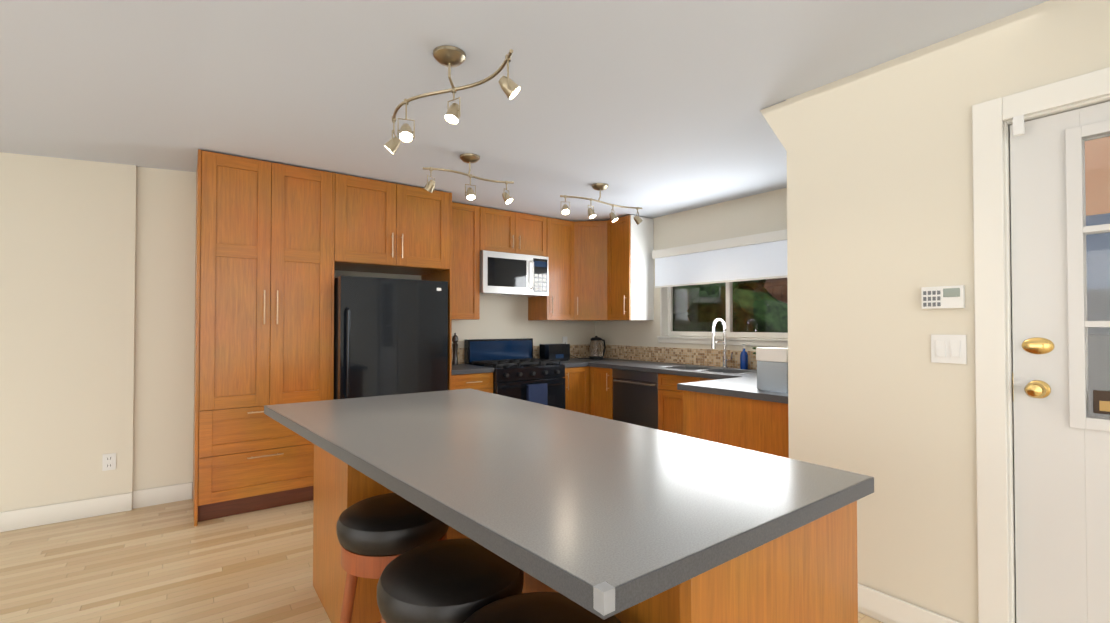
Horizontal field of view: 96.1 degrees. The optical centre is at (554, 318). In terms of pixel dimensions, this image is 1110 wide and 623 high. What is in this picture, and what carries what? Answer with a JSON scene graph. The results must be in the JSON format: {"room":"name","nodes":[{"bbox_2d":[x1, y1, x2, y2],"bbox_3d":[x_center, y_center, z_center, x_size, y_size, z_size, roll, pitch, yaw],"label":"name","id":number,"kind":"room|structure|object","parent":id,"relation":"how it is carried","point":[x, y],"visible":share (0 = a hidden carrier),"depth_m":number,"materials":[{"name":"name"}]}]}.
{"room":"kitchen","nodes":[
{"label":"kitchen","id":0,"kind":"room"},
{"bbox_2d":[0,152,594,511],"bbox_3d":[-2.848,0.122,3.802,8.540,2.485,0.180,1,-1,-37],"label":"wall","id":1,"kind":"structure","parent":0,"point":[97,298],"depth_m":3.46,"materials":[{"name":"beige paint"}]},
{"bbox_2d":[102,453,115,470],"bbox_3d":[-3.108,1.000,3.476,0.070,0.114,0.008,1,-1,-37],"label":"duplex electrical outlet","id":2,"kind":"object","parent":1,"relation":"attached to","point":[108,461],"visible":1,"depth_m":3.47,"materials":[{"name":"white plastic"}]},
{"bbox_2d":[337,174,451,276],"bbox_3d":[-1.491,-0.765,4.335,0.944,0.676,0.659,1,-1,-37],"label":"upper cabinet","id":3,"kind":"object","parent":1,"relation":"attached to","point":[383,227],"depth_m":4.07,"materials":[{"name":"brown wood"}]},
{"bbox_2d":[452,202,483,319],"bbox_3d":[-1.011,-0.542,4.868,0.426,1.104,0.368,1,-1,-37],"label":"upper cabinet","id":4,"kind":"object","parent":1,"relation":"attached to","point":[467,220],"depth_m":4.77,"materials":[{"name":"brown wood"}]},
{"bbox_2d":[484,207,547,256],"bbox_3d":[-0.517,-0.874,5.240,0.800,0.430,0.368,1,-1,-37],"label":"upper cabinet","id":5,"kind":"object","parent":1,"relation":"attached to","point":[504,231],"depth_m":5.09,"materials":[{"name":"brown wood"}]},
{"bbox_2d":[480,250,547,296],"bbox_3d":[-0.491,-0.448,5.199,0.780,0.414,0.455,1,-1,-37],"label":"microwave","id":6,"kind":"object","parent":5,"relation":"attached to","point":[511,274],"visible":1,"depth_m":5.03,"materials":[{"name":"white metal"}]},
{"bbox_2d":[528,217,571,320],"bbox_3d":[-0.013,-0.532,5.584,0.422,1.104,0.407,1,-1,-37],"label":"upper cabinet","id":7,"kind":"object","parent":1,"relation":"attached to","point":[557,306],"depth_m":5.44,"materials":[{"name":"brown wood"}]},
{"bbox_2d":[572,220,607,320],"bbox_3d":[0.425,-0.529,5.742,0.678,1.104,0.677,1,-1,-37],"label":"upper cabinet","id":8,"kind":"object","parent":1,"relation":"attached to","point":[600,270],"depth_m":5.53,"materials":[{"name":"brown wood"}]},
{"bbox_2d":[0,498,882,622],"bbox_3d":[-0.369,1.375,0.442,8.540,0.120,8.500,1,-1,-37],"label":"floor","id":9,"kind":"structure","parent":0,"point":[166,563],"depth_m":2.68,"materials":[{"name":"brown wood"}]},
{"bbox_2d":[193,149,336,525],"bbox_3d":[-2.210,0.127,3.788,0.848,2.476,0.659,1,-1,-37],"label":"tall cabinet","id":10,"kind":"object","parent":9,"relation":"on","point":[277,245],"depth_m":3.49,"materials":[{"name":"brown wood"}]},
{"bbox_2d":[334,276,447,399],"bbox_3d":[-1.451,0.531,4.207,0.850,1.680,0.824,1,-1,-37],"label":"refrigerator","id":11,"kind":"object","parent":9,"relation":"on","point":[390,336],"visible":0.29,"depth_m":3.89,"materials":[{"name":"black metal"}]},
{"bbox_2d":[336,493,448,622],"bbox_3d":[-0.564,0.998,1.760,0.396,0.678,0.396,1,-1,-37],"label":"stool","id":12,"kind":"object","parent":9,"relation":"on","point":[377,535],"visible":0.6,"depth_m":1.63,"materials":[{"name":"black leather"}]},
{"bbox_2d":[377,538,523,622],"bbox_3d":[-0.277,0.992,1.339,0.384,0.678,0.384,1,-1,-37],"label":"stool","id":13,"kind":"object","parent":9,"relation":"on","point":[461,580],"visible":0.83,"depth_m":1.25,"materials":[{"name":"black leather"}]},
{"bbox_2d":[451,372,492,392],"bbox_3d":[-0.931,0.939,4.738,0.426,0.878,0.638,1,-1,-37],"label":"base cabinet","id":14,"kind":"object","parent":9,"relation":"on","point":[477,381],"depth_m":4.50,"materials":[{"name":"brown wood"}]},
{"bbox_2d":[451,364,493,374],"bbox_3d":[-0.926,0.478,4.738,0.426,0.040,0.641,1,-1,-37],"label":"countertop","id":15,"kind":"structure","parent":14,"relation":"on","point":[458,369],"depth_m":4.55,"materials":[{"name":"grey stone"}]},
{"bbox_2d":[452,333,457,364],"bbox_3d":[-0.995,0.301,4.969,0.062,0.318,0.062,1,-1,-37],"label":"pepper mill","id":16,"kind":"object","parent":15,"relation":"on","point":[455,347],"visible":0.98,"depth_m":4.95,"materials":[{"name":"black wood"}]},
{"bbox_2d":[464,338,564,408],"bbox_3d":[-0.390,0.798,5.045,0.794,1.170,0.737,1,-1,-37],"label":"range","id":17,"kind":"object","parent":9,"relation":"on","point":[520,372],"visible":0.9,"depth_m":4.95,"materials":[{"name":"black metal"}]},
{"bbox_2d":[464,592,620,622],"bbox_3d":[-0.028,0.987,1.037,0.427,0.678,0.427,1,-1,-37],"label":"stool","id":18,"kind":"object","parent":9,"relation":"on","point":[543,607],"visible":0.83,"depth_m":1.11,"materials":[{"name":"black leather"}]},
{"bbox_2d":[563,366,590,414],"bbox_3d":[0.060,0.950,5.435,0.388,0.878,0.700,1,-1,-37],"label":"base cabinet","id":19,"kind":"object","parent":9,"relation":"on","point":[577,379],"depth_m":5.23,"materials":[{"name":"brown wood"}]},
{"bbox_2d":[553,360,587,367],"bbox_3d":[0.024,0.489,5.442,0.330,0.040,0.643,1,-1,-37],"label":"countertop","id":20,"kind":"structure","parent":19,"relation":"on","point":[570,363],"depth_m":5.23,"materials":[{"name":"grey stone"}]},
{"bbox_2d":[313,472,857,622],"bbox_3d":[-0.218,0.897,1.900,0.870,0.879,2.190,1,-1,-37],"label":"kitchen island","id":21,"kind":"object","parent":9,"relation":"on","point":[810,575],"depth_m":1.14,"materials":[{"name":"brown wood"}]},
{"bbox_2d":[264,388,873,619],"bbox_3d":[-0.300,0.469,1.861,1.116,0.103,2.265,1,-1,-37],"label":"island countertop","id":22,"kind":"structure","parent":21,"relation":"on","point":[611,517],"depth_m":1.25,"materials":[{"name":"grey stone"}]},
{"bbox_2d":[591,367,610,418],"bbox_3d":[0.697,0.948,5.344,0.690,0.878,0.368,1,-1,-37],"label":"base cabinet","id":23,"kind":"object","parent":9,"relation":"on","point":[600,377],"depth_m":5.18,"materials":[{"name":"brown wood"}]},
{"bbox_2d":[569,358,756,377],"bbox_3d":[1.220,0.555,4.660,0.659,0.204,3.322,1,-1,-37],"label":"countertop","id":24,"kind":"structure","parent":23,"relation":"on","point":[701,371],"depth_m":4.72,"materials":[{"name":"grey stone"}]},
{"bbox_2d":[539,343,569,360],"bbox_3d":[0.003,0.375,5.563,0.302,0.186,0.183,1,-1,-37],"label":"toaster","id":25,"kind":"object","parent":24,"relation":"on","point":[560,351],"visible":0.94,"depth_m":5.48,"materials":[{"name":"black"}]},
{"bbox_2d":[589,336,605,358],"bbox_3d":[0.508,0.338,5.841,0.228,0.270,0.164,1,-1,-37],"label":"kettle","id":26,"kind":"object","parent":24,"relation":"on","point":[597,351],"visible":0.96,"depth_m":5.76,"materials":[{"name":"silver metal"}]},
{"bbox_2d":[562,337,589,358],"bbox_3d":[0.249,0.341,5.841,0.198,0.258,0.274,1,-1,-37],"label":"cord","id":27,"kind":"object","parent":26,"relation":"attached to","point":[564,340],"visible":0.69,"depth_m":5.89,"materials":[{"name":"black plastic"}]},
{"bbox_2d":[711,318,732,367],"bbox_3d":[1.523,0.223,4.547,0.223,0.460,0.114,1,-1,-37],"label":"faucet","id":28,"kind":"object","parent":24,"relation":"on","point":[713,346],"visible":1,"depth_m":4.58,"materials":[{"name":"silver metal"}]},
{"bbox_2d":[740,344,747,368],"bbox_3d":[1.693,0.340,4.466,0.069,0.224,0.068,1,-1,-37],"label":"soap bottle","id":29,"kind":"object","parent":24,"relation":"on","point":[743,359],"visible":1,"depth_m":4.44,"materials":[{"name":"blue plastic"}]},
{"bbox_2d":[611,369,694,427],"bbox_3d":[0.962,0.944,5.037,0.630,0.878,0.563,1,-1,-37],"label":"dishwasher","id":30,"kind":"object","parent":9,"relation":"on","point":[630,390],"depth_m":4.77,"materials":[{"name":"black metal"}]},
{"bbox_2d":[651,386,678,433],"bbox_3d":[1.387,1.024,4.465,0.628,0.700,0.860,1,-1,-37],"label":"base cabinet","id":31,"kind":"object","parent":9,"relation":"on","point":[658,401],"depth_m":4.48,"materials":[{"name":"brown wood"}]},
{"bbox_2d":[679,390,788,457],"bbox_3d":[1.284,0.916,3.146,0.449,0.878,0.821,1,-1,-37],"label":"base cabinet","id":32,"kind":"object","parent":9,"relation":"on","point":[751,424],"depth_m":3.02,"materials":[{"name":"brown wood"}]},
{"bbox_2d":[677,375,787,403],"bbox_3d":[1.383,0.456,3.244,0.767,0.040,0.853,1,-1,-37],"label":"countertop","id":33,"kind":"structure","parent":32,"relation":"on","point":[736,382],"depth_m":3.16,"materials":[{"name":"grey laminate"}]},
{"bbox_2d":[756,347,787,392],"bbox_3d":[1.331,0.302,2.950,0.116,0.255,0.283,1,-1,-37],"label":"storage box","id":34,"kind":"object","parent":33,"relation":"on","point":[772,369],"visible":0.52,"depth_m":2.93,"materials":[{"name":"grey plastic"}]},
{"bbox_2d":[0,0,1048,221],"bbox_3d":[-0.369,-1.088,0.478,8.540,0.403,8.500,1,-1,-37],"label":"ceiling","id":35,"kind":"structure","parent":0,"point":[652,108],"depth_m":2.40,"materials":[{"name":"white paint"}]},
{"bbox_2d":[384,45,520,154],"bbox_3d":[-0.512,-0.983,2.211,0.940,0.318,0.155,-1,-1,39],"label":"track light","id":36,"kind":"object","parent":35,"relation":"attached to","point":[449,57],"visible":1,"depth_m":2.17,"materials":[{"name":"gold metal"}]},
{"bbox_2d":[423,153,513,203],"bbox_3d":[-0.585,-0.975,3.469,0.667,0.297,0.142,1,-1,-37],"label":"track light","id":37,"kind":"object","parent":35,"relation":"attached to","point":[469,158],"visible":1,"depth_m":3.45,"materials":[{"name":"gold metal"}]},
{"bbox_2d":[560,183,642,224],"bbox_3d":[0.420,-0.969,4.216,0.850,0.287,0.165,1,-1,-37],"label":"track light","id":38,"kind":"object","parent":35,"relation":"attached to","point":[599,187],"visible":1,"depth_m":4.14,"materials":[{"name":"gold metal"}]},
{"bbox_2d":[595,188,787,369],"bbox_3d":[1.593,0.138,4.849,0.158,2.485,3.490,1,-1,-37],"label":"wall","id":39,"kind":"structure","parent":0,"point":[765,212],"depth_m":4.99,"materials":[{"name":"beige paint"}]},
{"bbox_2d":[608,215,653,320],"bbox_3d":[0.794,-0.533,5.473,0.407,1.104,0.396,1,-1,-37],"label":"upper cabinet","id":40,"kind":"object","parent":39,"relation":"attached to","point":[630,244],"depth_m":5.34,"materials":[{"name":"brown wood"}]},
{"bbox_2d":[652,229,786,287],"bbox_3d":[1.557,-0.537,4.714,0.061,0.400,1.640,1,-1,-37],"label":"roller blind","id":41,"kind":"object","parent":39,"relation":"attached to","point":[760,256],"visible":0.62,"depth_m":4.66,"materials":[{"name":"white fabric"}]},
{"bbox_2d":[657,278,787,346],"bbox_3d":[1.642,-0.230,4.773,0.173,0.958,1.600,1,-1,-37],"label":"kitchen window","id":42,"kind":"structure","parent":39,"relation":"in","point":[667,332],"depth_m":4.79,"materials":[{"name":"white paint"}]},
{"bbox_2d":[760,0,1109,622],"bbox_3d":[2.669,0.077,0.730,0.160,2.485,5.010,1,-1,-37],"label":"wall","id":43,"kind":"structure","parent":0,"point":[880,229],"depth_m":2.16,"materials":[{"name":"beige paint"}]},
{"bbox_2d":[0,482,959,622],"bbox_3d":[-1.012,1.246,-0.033,6.636,0.125,8.196,1,-1,-37],"label":"baseboard","id":44,"kind":"structure","parent":43,"relation":"attached to","point":[879,606],"depth_m":3.27,"materials":[{"name":"white paint"}]},
{"bbox_2d":[921,285,964,308],"bbox_3d":[1.584,-0.086,2.037,0.024,0.090,0.140,1,-1,-37],"label":"alarm keypad","id":45,"kind":"object","parent":43,"relation":"attached to","point":[939,297],"visible":0.98,"depth_m":2.03,"materials":[{"name":"white plastic"}]},
{"bbox_2d":[931,334,966,363],"bbox_3d":[1.597,0.123,2.026,0.012,0.116,0.116,1,-1,-37],"label":"double light switch","id":46,"kind":"object","parent":43,"relation":"attached to","point":[948,348],"visible":1,"depth_m":2.02,"materials":[{"name":"white plastic"}]},
{"bbox_2d":[972,67,1109,622],"bbox_3d":[2.022,0.243,1.585,0.174,2.178,1.036,1,-1,-37],"label":"door frame","id":47,"kind":"structure","parent":43,"relation":"attached to","point":[992,121],"depth_m":1.90,"materials":[{"name":"white paint"}]},
{"bbox_2d":[1010,101,1109,622],"bbox_3d":[1.982,0.287,1.556,0.128,2.064,0.833,1,-1,-37],"label":"entry door","id":48,"kind":"structure","parent":43,"relation":"in","point":[1062,487],"depth_m":1.80,"materials":[{"name":"white paint"}]},
{"bbox_2d":[1013,115,1024,136],"bbox_3d":[1.718,-0.714,1.847,0.017,0.070,0.030,1,-1,-37],"label":"sensor","id":49,"kind":"object","parent":48,"relation":"attached to","point":[1018,125],"visible":1,"depth_m":1.84,"materials":[{"name":"white plastic"}]},
{"label":"outside","id":50,"kind":"structure","parent":0,"visible":0},
{"bbox_3d":[7.151,1.477,7.391,11.800,0.080,22.000,1,-1,-37],"label":"lawn","id":51,"kind":"structure","parent":50,"visible":0},
{"bbox_2d":[764,278,787,303],"bbox_3d":[4.875,-0.140,9.363,3.667,3.173,6.440,1,-1,-37],"label":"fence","id":52,"kind":"object","parent":51,"relation":"on","point":[778,292],"depth_m":8.07,"materials":[{"name":"brown wood"}]},
{"bbox_2d":[1085,136,1109,417],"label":"window","id":53,"kind":"structure","parent":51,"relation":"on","point":[1104,261],"depth_m":4.16,"materials":[{"name":"clear glass"}]}
]}

